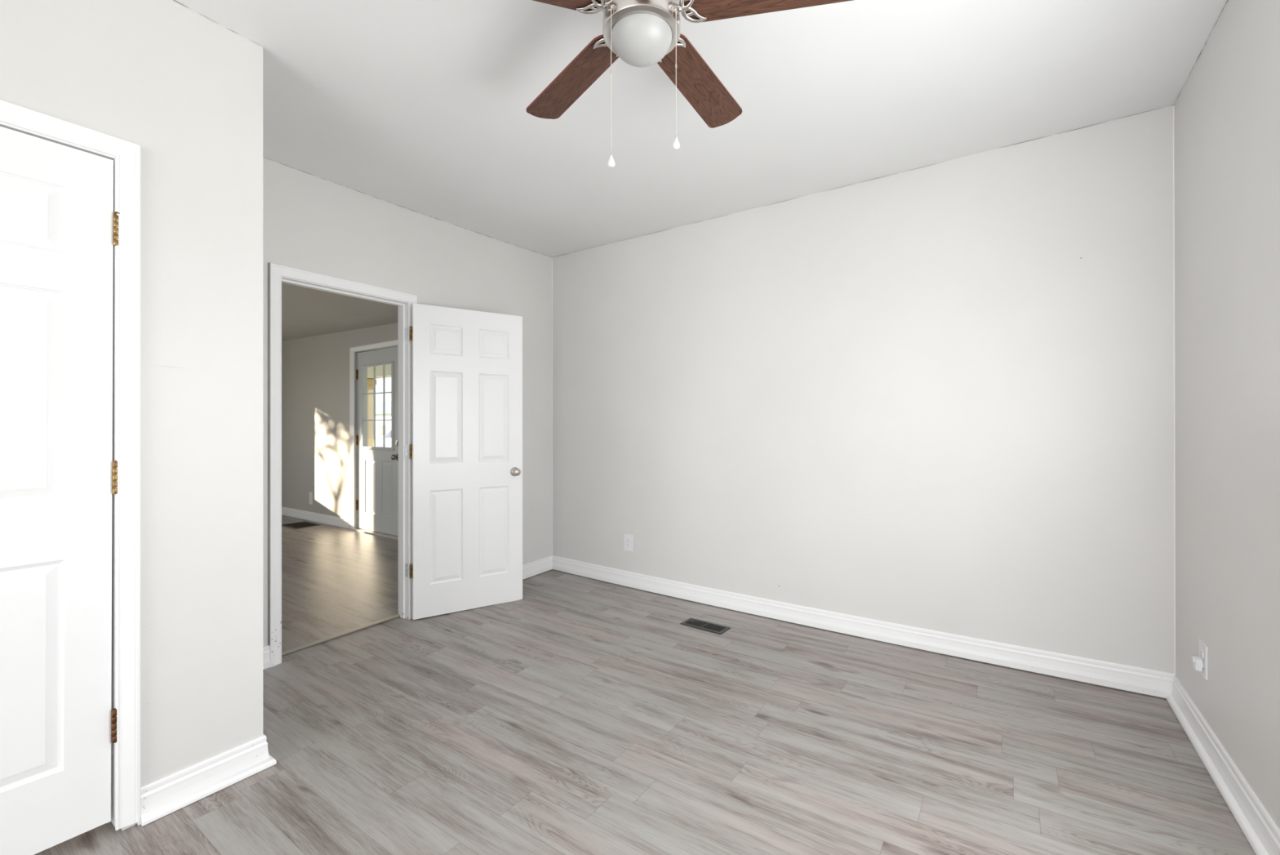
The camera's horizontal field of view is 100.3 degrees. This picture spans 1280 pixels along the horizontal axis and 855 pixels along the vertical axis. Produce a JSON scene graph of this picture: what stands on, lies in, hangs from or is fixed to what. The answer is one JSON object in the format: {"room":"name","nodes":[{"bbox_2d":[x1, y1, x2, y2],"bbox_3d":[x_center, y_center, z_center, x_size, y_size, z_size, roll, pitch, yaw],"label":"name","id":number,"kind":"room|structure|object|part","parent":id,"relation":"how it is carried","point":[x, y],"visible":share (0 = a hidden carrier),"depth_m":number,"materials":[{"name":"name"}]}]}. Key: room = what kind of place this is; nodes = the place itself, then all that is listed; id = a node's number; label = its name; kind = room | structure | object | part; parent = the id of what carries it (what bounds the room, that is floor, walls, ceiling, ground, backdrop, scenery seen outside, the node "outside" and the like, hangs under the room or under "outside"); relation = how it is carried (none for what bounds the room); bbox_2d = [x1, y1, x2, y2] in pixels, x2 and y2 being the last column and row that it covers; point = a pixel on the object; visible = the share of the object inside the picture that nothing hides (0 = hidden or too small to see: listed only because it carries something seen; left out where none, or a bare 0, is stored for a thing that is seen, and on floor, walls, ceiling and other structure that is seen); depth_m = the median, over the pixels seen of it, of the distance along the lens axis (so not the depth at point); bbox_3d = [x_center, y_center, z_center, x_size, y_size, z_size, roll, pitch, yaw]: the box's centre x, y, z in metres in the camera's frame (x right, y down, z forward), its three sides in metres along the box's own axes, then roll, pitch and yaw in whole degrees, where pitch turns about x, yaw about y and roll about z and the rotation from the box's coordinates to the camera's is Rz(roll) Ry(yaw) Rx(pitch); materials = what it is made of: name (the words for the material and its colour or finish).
{"room":"empty bedroom","nodes":[
{"label":"empty bedroom","id":0,"kind":"room"},
{"bbox_2d":[0,0,262,830],"bbox_3d":[-2.765,-0.179,0.248,0.112,3.120,4.471,0,0,35],"label":"wall","id":1,"kind":"structure","parent":0,"point":[164,77],"depth_m":1.87,"materials":[{"name":"paint"}]},
{"bbox_2d":[0,126,119,854],"bbox_3d":[-1.891,0.199,1.401,0.099,2.118,0.768,0,0,35],"label":"door","id":2,"kind":"structure","parent":1,"relation":"in","point":[59,224],"depth_m":1.61,"materials":[{"name":"white paint"}]},
{"bbox_2d":[0,99,140,830],"bbox_3d":[-1.942,0.181,1.430,0.128,2.219,0.878,0,0,35],"label":"door frame","id":3,"kind":"structure","parent":1,"relation":"attached to","point":[125,154],"depth_m":1.73,"materials":[{"name":"white paint"}]},
{"bbox_2d":[281,322,398,519],"bbox_3d":[-3.249,-0.169,6.479,5.998,3.120,0.135,0,0,35],"label":"wall","id":4,"kind":"structure","parent":0,"point":[315,369],"depth_m":7.10,"materials":[{"name":"paint"}]},
{"bbox_2d":[309,491,312,504],"bbox_3d":[-4.449,0.955,7.218,0.085,0.165,0.008,0,0,35],"label":"power outlet","id":5,"kind":"object","parent":4,"relation":"attached to","point":[310,492],"visible":1,"depth_m":7.21,"materials":[{"name":"white plastic"}]},
{"bbox_2d":[281,506,350,528],"bbox_3d":[-4.614,1.200,7.327,2.462,0.115,0.016,0,0,35],"label":"baseboard","id":6,"kind":"structure","parent":4,"relation":"attached to","point":[307,515],"depth_m":7.10,"materials":[{"name":"white paint"}]},
{"bbox_2d":[349,339,398,539],"bbox_3d":[-3.086,0.134,6.345,1.149,2.248,0.170,0,0,35],"label":"door frame","id":7,"kind":"structure","parent":4,"relation":"attached to","point":[353,351],"depth_m":6.58,"materials":[{"name":"white paint"}]},
{"bbox_3d":[-3.078,1.250,6.339,0.981,0.012,0.170,0,0,35],"label":"sill","id":8,"kind":"part","parent":7,"relation":"part of","materials":[{"name":"wood"}]},
{"bbox_2d":[355,346,398,536],"bbox_3d":[-3.109,0.165,6.313,0.994,2.170,0.124,0,0,35],"label":"door","id":9,"kind":"structure","parent":4,"relation":"in","point":[377,501],"depth_m":6.34,"materials":[{"name":"paint"}]},
{"bbox_3d":[-3.118,-0.249,6.332,0.696,1.034,0.014,0,0,35],"label":"glazing frame","id":10,"kind":"part","parent":9,"relation":"part of","materials":[{"name":"paint"}]},
{"bbox_3d":[-2.789,0.338,6.050,0.067,0.067,0.051,0,0,35],"label":"knob","id":11,"kind":"part","parent":9,"relation":"part of","materials":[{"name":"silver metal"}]},
{"bbox_2d":[367,364,391,378],"bbox_3d":[-2.829,-1.024,7.354,9.000,0.250,1.740,0,0,35],"label":"beam","id":12,"kind":"structure","parent":4,"relation":"attached to","point":[379,370],"depth_m":9.33,"materials":[{"name":"paint"}]},
{"bbox_2d":[281,282,398,341],"bbox_3d":[-4.579,-1.222,4.552,5.998,0.180,4.700,0,0,35],"label":"ceiling","id":13,"kind":"structure","parent":0,"point":[306,312],"depth_m":5.54,"materials":[{"name":"paint"}]},
{"bbox_2d":[267,262,417,666],"bbox_3d":[-1.809,0.205,3.282,0.153,2.193,0.881,0,0,35],"label":"door frame","id":14,"kind":"structure","parent":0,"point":[277,274],"depth_m":2.93,"materials":[{"name":"white paint"}]},
{"bbox_2d":[262,156,551,646],"bbox_3d":[-2.129,-0.176,2.818,0.117,3.120,4.625,0,0,35],"label":"wall","id":15,"kind":"structure","parent":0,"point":[311,223],"depth_m":3.63,"materials":[{"name":"paint"}]},
{"bbox_2d":[262,644,270,669],"bbox_3d":[-2.095,1.237,2.747,0.016,0.120,0.338,0,0,35],"label":"baseboard","id":16,"kind":"structure","parent":15,"relation":"attached to","point":[266,652],"depth_m":2.87,"materials":[{"name":"white paint"}]},
{"bbox_2d":[409,302,522,619],"bbox_3d":[-1.181,0.224,3.722,0.772,2.089,0.102,0,0,-34],"label":"door","id":17,"kind":"structure","parent":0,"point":[466,447],"depth_m":3.72,"materials":[{"name":"white paint"}]},
{"bbox_3d":[-0.894,0.323,3.878,0.054,0.054,0.040,0,0,-34],"label":"knob","id":18,"kind":"part","parent":17,"relation":"part of","materials":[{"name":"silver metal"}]},
{"bbox_2d":[33,515,1256,854],"bbox_3d":[-3.611,1.305,2.335,10.100,0.136,7.250,0,0,35],"label":"floor","id":19,"kind":"structure","parent":0,"point":[577,714],"depth_m":2.16,"materials":[{"name":"grey laminate"}]},
{"bbox_2d":[281,520,321,528],"bbox_3d":[-4.381,1.260,6.910,0.460,0.006,0.310,0,0,35],"label":"floor vent","id":20,"kind":"object","parent":19,"relation":"in","point":[300,524],"visible":0.99,"depth_m":6.91,"materials":[{"name":"metal"}]},
{"bbox_2d":[281,613,399,655],"bbox_3d":[-1.849,1.278,3.310,0.055,0.024,0.756,0,0,35],"label":"threshold strip","id":21,"kind":"object","parent":19,"relation":"on","point":[304,646],"visible":0.92,"depth_m":3.29,"materials":[{"name":"laminate"}]},
{"bbox_2d":[680,617,730,634],"bbox_3d":[0.417,1.272,3.431,0.302,0.006,0.134,0,0,37],"label":"floor vent","id":22,"kind":"object","parent":19,"relation":"in","point":[702,624],"visible":1,"depth_m":3.42,"materials":[{"name":"metal"}]},
{"bbox_2d":[685,619,725,631],"bbox_3d":[0.418,1.271,3.431,0.248,0.004,0.086,0,0,37],"label":"grille","id":23,"kind":"object","parent":22,"relation":"attached to","point":[703,624],"depth_m":3.42,"materials":[{"name":"black metal"}]},
{"bbox_2d":[174,0,1226,257],"bbox_3d":[-1.143,-1.524,0.637,4.100,0.134,7.250,0,0,35],"label":"ceiling","id":24,"kind":"structure","parent":0,"point":[420,106],"depth_m":2.38,"materials":[{"name":"paint"}]},
{"bbox_2d":[526,0,853,167],"bbox_3d":[0.027,-1.114,1.645,1.229,0.744,1.189,0,0,35],"label":"ceiling fan","id":25,"kind":"object","parent":24,"relation":"hanging from","point":[642,33],"visible":1,"depth_m":1.60,"materials":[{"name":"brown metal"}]},
{"bbox_3d":[-0.351,-1.234,1.471,0.518,0.006,0.144,-2,9,-21],"label":"fan blade","id":26,"kind":"part","parent":25,"relation":"part of","materials":[{"name":"brown wood"}]},
{"bbox_3d":[-0.234,-1.233,1.903,0.144,0.007,0.518,-11,5,-39],"label":"fan blade","id":27,"kind":"part","parent":25,"relation":"part of","materials":[{"name":"brown wood"}]},
{"bbox_3d":[-0.082,-0.986,1.521,0.005,0.431,0.005,0,0,35],"label":"bead chain","id":28,"kind":"part","parent":25,"relation":"part of","materials":[{"name":"silver metal"}]},
{"bbox_3d":[0.005,-1.145,1.607,0.185,0.078,0.185,0,0,35],"label":"lamp shade","id":29,"kind":"part","parent":25,"relation":"part of","materials":[{"name":"white glass"}]},
{"bbox_3d":[0.103,-1.015,1.532,0.005,0.374,0.005,0,0,35],"label":"bead chain","id":30,"kind":"part","parent":25,"relation":"part of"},
{"bbox_3d":[0.213,-1.234,1.926,0.144,0.007,0.518,-11,-8,32],"label":"fan blade","id":31,"kind":"part","parent":25,"relation":"part of","materials":[{"name":"brown wood"}]},
{"bbox_3d":[0.372,-1.234,1.507,0.518,0.006,0.144,2,-8,15],"label":"fan blade","id":32,"kind":"part","parent":25,"relation":"part of","materials":[{"name":"brown wood"}]},
{"bbox_2d":[551,104,1173,697],"bbox_3d":[0.910,-0.178,3.615,4.102,3.120,0.144,0,0,35],"label":"wall","id":33,"kind":"structure","parent":0,"point":[938,397],"depth_m":3.08,"materials":[{"name":"paint"}]},
{"bbox_2d":[623,533,632,551],"bbox_3d":[-0.094,0.907,4.218,0.080,0.126,0.008,0,0,35],"label":"power outlet","id":34,"kind":"object","parent":33,"relation":"attached to","point":[628,539],"visible":1,"depth_m":4.22,"materials":[{"name":"white plastic"}]},
{"bbox_2d":[522,555,1175,697],"bbox_3d":[0.476,1.192,3.034,3.926,0.150,1.311,0,0,35],"label":"baseboard","id":35,"kind":"structure","parent":33,"relation":"attached to","point":[1120,676],"depth_m":3.11,"materials":[{"name":"white paint"}]},
{"bbox_2d":[1173,0,1279,829],"bbox_3d":[0.502,-0.183,-0.497,0.134,3.120,7.250,0,0,35],"label":"wall","id":36,"kind":"structure","parent":0,"point":[1226,113],"depth_m":1.83,"materials":[{"name":"paint"}]},
{"bbox_2d":[1198,639,1207,679],"bbox_3d":[2.212,0.911,2.100,0.008,0.128,0.090,0,0,35],"label":"power outlet","id":37,"kind":"object","parent":36,"relation":"attached to","point":[1202,647],"visible":0.95,"depth_m":2.08,"materials":[{"name":"white plastic"}]},
{"bbox_2d":[1191,655,1202,671],"bbox_3d":[2.199,0.931,2.109,0.025,0.044,0.038,0,0,35],"label":"plug adapter","id":38,"kind":"object","parent":37,"relation":"attached to","point":[1197,660],"visible":1,"depth_m":2.10,"materials":[{"name":"white plastic"}]},
{"bbox_2d":[1200,649,1203,657],"bbox_3d":[2.210,0.891,2.101,0.003,0.027,0.035,0,0,35],"label":"receptacle","id":39,"kind":"object","parent":37,"relation":"attached to","point":[1201,651],"depth_m":2.10,"materials":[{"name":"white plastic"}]},
{"bbox_2d":[1166,675,1279,854],"bbox_3d":[0.457,1.192,-0.426,0.033,0.128,6.998,0,0,35],"label":"baseboard","id":40,"kind":"structure","parent":36,"relation":"attached to","point":[1262,833],"depth_m":1.82,"materials":[{"name":"white paint"}]},
{"bbox_3d":[-1.909,-0.177,2.313,0.820,3.120,0.100,0,0,35],"label":"wall","id":41,"kind":"structure","parent":0,"visible":0},
{"bbox_2d":[136,733,276,826],"bbox_3d":[-1.906,1.243,2.170,0.943,0.123,0.396,0,0,35],"label":"baseboard","id":42,"kind":"structure","parent":41,"relation":"attached to","point":[162,797],"depth_m":1.89,"materials":[{"name":"white paint"}]},
{"label":"outside","id":43,"kind":"structure","parent":0,"visible":0},
{"bbox_3d":[-5.486,1.913,49.316,115.000,0.280,165.000,0,0,35],"label":"ground","id":44,"kind":"structure","parent":43,"visible":0},
{"bbox_2d":[375,400,391,447],"bbox_3d":[-18.390,-0.483,49.101,23.200,4.500,9.200,0,0,35],"label":"neighbor house","id":45,"kind":"structure","parent":44,"relation":"on","point":[379,406],"depth_m":47.43,"materials":[{"name":"white"}]},
{"bbox_3d":[-22.758,0.244,47.166,1.000,0.950,0.020,0,0,35],"label":"pane","id":46,"kind":"part","parent":45,"relation":"part of","materials":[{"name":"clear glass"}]},
{"bbox_2d":[385,430,391,437],"bbox_3d":[-16.660,0.671,35.764,1.780,2.150,0.060,0,0,35],"label":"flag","id":47,"kind":"object","parent":44,"relation":"on","point":[388,434],"visible":0.03,"depth_m":35.90,"materials":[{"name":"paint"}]},
{"bbox_3d":[-2.747,1.531,7.465,9.000,0.320,2.020,0,0,35],"label":"porch slab","id":48,"kind":"object","parent":44,"relation":"on","visible":0},
{"bbox_2d":[367,378,376,446],"bbox_3d":[-5.021,0.247,9.774,0.280,2.260,0.260,0,0,35],"label":"porch post","id":49,"kind":"object","parent":48,"relation":"on","point":[370,381],"visible":0.21,"depth_m":9.73,"materials":[{"name":"beige paint"}]}
]}

